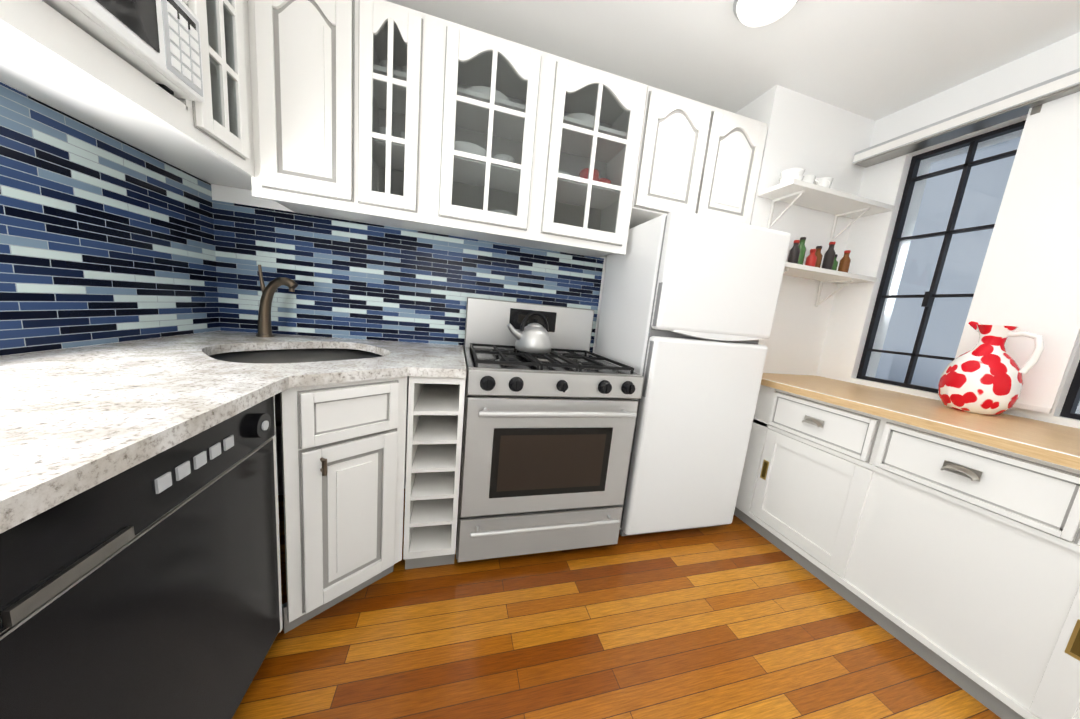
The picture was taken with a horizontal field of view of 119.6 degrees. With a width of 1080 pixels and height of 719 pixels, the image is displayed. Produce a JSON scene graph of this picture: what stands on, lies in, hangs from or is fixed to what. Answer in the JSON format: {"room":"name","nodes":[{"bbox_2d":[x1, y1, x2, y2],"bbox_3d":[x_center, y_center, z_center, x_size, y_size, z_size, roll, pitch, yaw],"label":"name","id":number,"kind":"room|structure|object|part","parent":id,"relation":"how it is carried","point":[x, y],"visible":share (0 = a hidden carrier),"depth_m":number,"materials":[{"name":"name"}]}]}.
{"room":"kitchen","nodes":[
{"label":"kitchen","id":0,"kind":"room"},
{"bbox_2d":[0,81,219,355],"bbox_3d":[-1.239,-0.191,-0.123,0.200,2.500,3.400,3,9,-15],"label":"wall","id":1,"kind":"structure","parent":0,"point":[106,238],"depth_m":1.00,"materials":[{"name":"blue tile"}]},
{"bbox_2d":[0,0,215,111],"bbox_3d":[-1.074,-0.816,0.602,0.369,0.215,0.528,3,9,-15],"label":"upper cabinet","id":2,"kind":"object","parent":1,"relation":"attached to","point":[168,81],"depth_m":0.72,"materials":[{"name":"white wood"}]},
{"bbox_2d":[0,0,204,102],"bbox_3d":[-1.074,-0.812,0.602,0.370,0.223,0.528,3,9,-15],"label":"microwave","id":3,"kind":"object","parent":2,"relation":"in","point":[159,41],"depth_m":0.76,"materials":[{"name":"white plastic"}]},
{"bbox_2d":[96,0,254,189],"bbox_3d":[-1.260,-1.129,1.241,0.356,0.692,0.461,3,9,-15],"label":"upper cabinet","id":4,"kind":"object","parent":1,"relation":"attached to","point":[217,147],"depth_m":1.05,"materials":[{"name":"white wood"}]},
{"bbox_2d":[211,184,606,494],"bbox_3d":[0.113,-0.403,2.086,4.050,2.500,0.200,3,9,-15],"label":"wall","id":5,"kind":"structure","parent":0,"point":[359,280],"depth_m":1.71,"materials":[{"name":"blue tile"}]},
{"bbox_2d":[248,0,387,225],"bbox_3d":[-0.932,-1.079,1.387,0.430,0.773,0.366,3,9,-15],"label":"upper cabinet","id":6,"kind":"object","parent":5,"relation":"attached to","point":[313,62],"depth_m":1.23,"materials":[{"name":"white wood"}]},
{"bbox_2d":[372,0,427,230],"bbox_3d":[-0.700,-1.066,1.450,0.310,0.773,0.366,3,9,-15],"label":"upper cabinet","id":7,"kind":"object","parent":5,"relation":"attached to","point":[383,112],"depth_m":1.33,"materials":[{"name":"white wood"}]},
{"bbox_2d":[420,14,463,235],"bbox_3d":[-0.508,-1.056,1.503,0.200,0.773,0.366,3,9,-15],"label":"upper cabinet","id":8,"kind":"object","parent":5,"relation":"attached to","point":[443,39],"depth_m":1.35,"materials":[{"name":"white wood"}]},
{"bbox_2d":[456,26,563,247],"bbox_3d":[-0.225,-1.041,1.580,0.497,0.773,0.366,3,9,-15],"label":"upper cabinet","id":9,"kind":"object","parent":5,"relation":"attached to","point":[510,91],"depth_m":1.46,"materials":[{"name":"white wood"}]},
{"bbox_2d":[536,58,647,257],"bbox_3d":[0.185,-1.019,1.693,0.562,0.773,0.366,3,9,-15],"label":"upper cabinet","id":10,"kind":"object","parent":5,"relation":"attached to","point":[602,112],"depth_m":1.58,"materials":[{"name":"white wood"}]},
{"bbox_2d":[629,85,767,228],"bbox_3d":[0.836,-1.083,1.853,0.762,0.575,0.366,3,9,-15],"label":"upper cabinet","id":11,"kind":"object","parent":5,"relation":"attached to","point":[697,157],"visible":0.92,"depth_m":1.67,"materials":[{"name":"white wood"}]},
{"bbox_2d":[232,489,1000,718],"bbox_3d":[0.438,1.180,0.592,4.050,0.100,3.850,3,9,-15],"label":"floor","id":12,"kind":"structure","parent":0,"point":[737,618],"depth_m":1.12,"materials":[{"name":"brown wood"}]},
{"bbox_2d":[0,396,279,718],"bbox_3d":[-0.985,0.555,0.550,0.662,0.876,0.612,3,9,-15],"label":"dishwasher","id":13,"kind":"object","parent":12,"relation":"on","point":[148,588],"visible":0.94,"depth_m":0.53,"materials":[{"name":"black metal"}]},
{"bbox_2d":[272,376,411,633],"bbox_3d":[-0.662,0.499,1.104,0.314,0.878,0.230,3,9,-15],"label":"base cabinet","id":14,"kind":"object","parent":12,"relation":"on","point":[343,456],"depth_m":1.05,"materials":[{"name":"white wood"}]},
{"bbox_2d":[0,331,355,533],"bbox_3d":[-0.928,0.120,0.380,0.690,0.034,2.696,3,9,-15],"label":"countertop","id":15,"kind":"structure","parent":14,"relation":"on","point":[75,421],"depth_m":0.60,"materials":[{"name":"white stone"}]},
{"bbox_2d":[209,348,381,425],"bbox_3d":[-0.960,0.096,1.303,0.683,0.200,0.673,3,9,-15],"label":"sink","id":16,"kind":"object","parent":15,"relation":"in","point":[296,355],"visible":0.1,"depth_m":1.44,"materials":[{"name":"silver metal"}]},
{"bbox_2d":[236,334,462,350],"bbox_3d":[-0.853,-0.058,1.580,0.910,0.034,0.386,3,9,-15],"label":"countertop","id":17,"kind":"structure","parent":14,"relation":"on","point":[360,344],"depth_m":1.58,"materials":[{"name":"white stone"}]},
{"bbox_2d":[256,265,297,336],"bbox_3d":[-1.261,-0.275,1.509,0.179,0.335,0.068,3,9,-15],"label":"faucet","id":18,"kind":"object","parent":17,"relation":"on","point":[264,314],"visible":1,"depth_m":1.49,"materials":[{"name":"brown metal"}]},
{"bbox_2d":[280,359,465,386],"bbox_3d":[-0.516,0.044,1.128,0.490,0.034,0.380,3,9,-15],"label":"countertop","id":19,"kind":"structure","parent":14,"relation":"on","point":[338,371],"depth_m":1.07,"materials":[{"name":"white stone"}]},
{"bbox_2d":[363,341,465,366],"bbox_3d":[-0.529,-0.001,1.411,0.370,0.034,0.540,3,9,-15],"label":"countertop","id":20,"kind":"structure","parent":14,"relation":"on","point":[391,352],"depth_m":1.48,"materials":[{"name":"white stone"}]},
{"bbox_2d":[456,297,643,561],"bbox_3d":[-0.010,0.311,1.668,0.785,1.200,0.738,3,9,-15],"label":"stove","id":21,"kind":"object","parent":12,"relation":"on","point":[547,439],"visible":0.98,"depth_m":1.40,"materials":[{"name":"silver metal"}]},
{"bbox_2d":[507,312,551,352],"bbox_3d":[-0.057,-0.154,1.697,0.258,0.215,0.200,3,9,-15],"label":"kettle","id":22,"kind":"object","parent":21,"relation":"on","point":[534,337],"visible":1,"depth_m":1.64,"materials":[{"name":"silver metal"}]},
{"bbox_2d":[595,210,790,535],"bbox_3d":[0.763,0.118,1.884,0.692,1.659,0.630,3,9,-15],"label":"fridge","id":23,"kind":"object","parent":12,"relation":"on","point":[689,301],"visible":0.85,"depth_m":1.57,"materials":[{"name":"white metal"}]},
{"bbox_2d":[734,377,853,519],"bbox_3d":[1.571,0.584,1.992,0.683,0.860,0.321,3,9,-15],"label":"base cabinet","id":24,"kind":"object","parent":12,"relation":"on","point":[760,411],"depth_m":1.85,"materials":[{"name":"white wood"}]},
{"bbox_2d":[742,385,1079,693],"bbox_3d":[1.723,0.687,1.417,0.683,0.860,1.015,3,9,-15],"label":"base cabinet","id":25,"kind":"object","parent":12,"relation":"on","point":[941,537],"depth_m":1.23,"materials":[{"name":"white wood"}]},
{"bbox_2d":[938,321,1043,414],"bbox_3d":[1.926,0.037,1.351,0.212,0.394,0.234,3,9,-15],"label":"pitcher","id":26,"kind":"object","parent":25,"relation":"on","point":[983,376],"visible":1,"depth_m":1.31,"materials":[{"name":"ceramic"}]},
{"bbox_2d":[970,457,1079,718],"bbox_3d":[1.953,0.843,0.548,0.683,0.860,1.089,3,9,-15],"label":"base cabinet","id":27,"kind":"object","parent":12,"relation":"on","point":[1030,668],"depth_m":0.94,"materials":[{"name":"white wood"}]},
{"bbox_2d":[386,0,1079,120],"bbox_3d":[0.682,-1.378,0.198,4.050,0.100,3.850,3,9,-15],"label":"ceiling","id":28,"kind":"structure","parent":0,"point":[874,60],"depth_m":1.47,"materials":[{"name":"white paint"}]},
{"bbox_2d":[733,0,798,26],"bbox_3d":[0.910,-1.427,1.252,0.250,0.080,0.250,3,9,-15],"label":"flush ceiling light","id":29,"kind":"object","parent":28,"relation":"attached to","point":[753,13],"visible":1,"depth_m":1.26,"materials":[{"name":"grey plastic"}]},
{"bbox_2d":[736,85,874,375],"bbox_3d":[1.513,-0.284,2.183,0.790,2.500,0.360,3,9,-15],"label":"wall","id":30,"kind":"structure","parent":0,"point":[816,137],"depth_m":1.91,"materials":[{"name":"white paint"}]},
{"bbox_2d":[758,168,894,305],"bbox_3d":[1.627,-0.675,1.844,0.781,0.673,0.201,3,9,-15],"label":"open shelf","id":31,"kind":"object","parent":30,"relation":"attached to","point":[796,186],"visible":0.88,"depth_m":1.80,"materials":[{"name":"white wood"}]},
{"bbox_2d":[816,32,1079,428],"bbox_3d":[2.382,0.002,0.868,0.220,2.500,3.400,3,9,-15],"label":"wall","id":32,"kind":"structure","parent":0,"point":[868,246],"depth_m":1.85,"materials":[{"name":"white paint"}]},
{"bbox_2d":[856,120,1025,392],"bbox_3d":[2.171,-0.470,1.696,0.198,1.318,0.445,3,9,-15],"label":"window","id":33,"kind":"structure","parent":32,"relation":"in","point":[930,296],"depth_m":1.72,"materials":[{"name":"black metal"}]},
{"bbox_2d":[852,68,1079,412],"bbox_3d":[2.273,-0.356,0.689,0.114,1.347,2.836,3,9,-15],"label":"curtain","id":34,"kind":"object","parent":32,"relation":"attached to","point":[1029,279],"visible":0.92,"depth_m":1.33,"materials":[{"name":"white fabric"}]},
{"bbox_3d":[2.099,-0.434,1.319,0.018,1.278,0.290,3,9,-15],"label":"blind panel","id":35,"kind":"part","parent":34,"relation":"part of","materials":[{"name":"white fabric"}]},
{"bbox_2d":[1060,360,1079,419],"bbox_3d":[2.380,-0.329,0.908,0.198,1.318,0.690,3,9,-15],"label":"window","id":36,"kind":"structure","parent":32,"relation":"in","point":[1070,405],"depth_m":1.29,"materials":[{"name":"black metal"}]},
{"label":"outside","id":37,"kind":"structure","parent":0,"visible":0},
{"bbox_2d":[875,137,1020,388],"bbox_3d":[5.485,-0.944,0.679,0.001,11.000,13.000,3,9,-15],"label":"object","id":38,"kind":"structure","parent":37,"point":[963,275],"depth_m":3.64,"materials":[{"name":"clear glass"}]}
]}

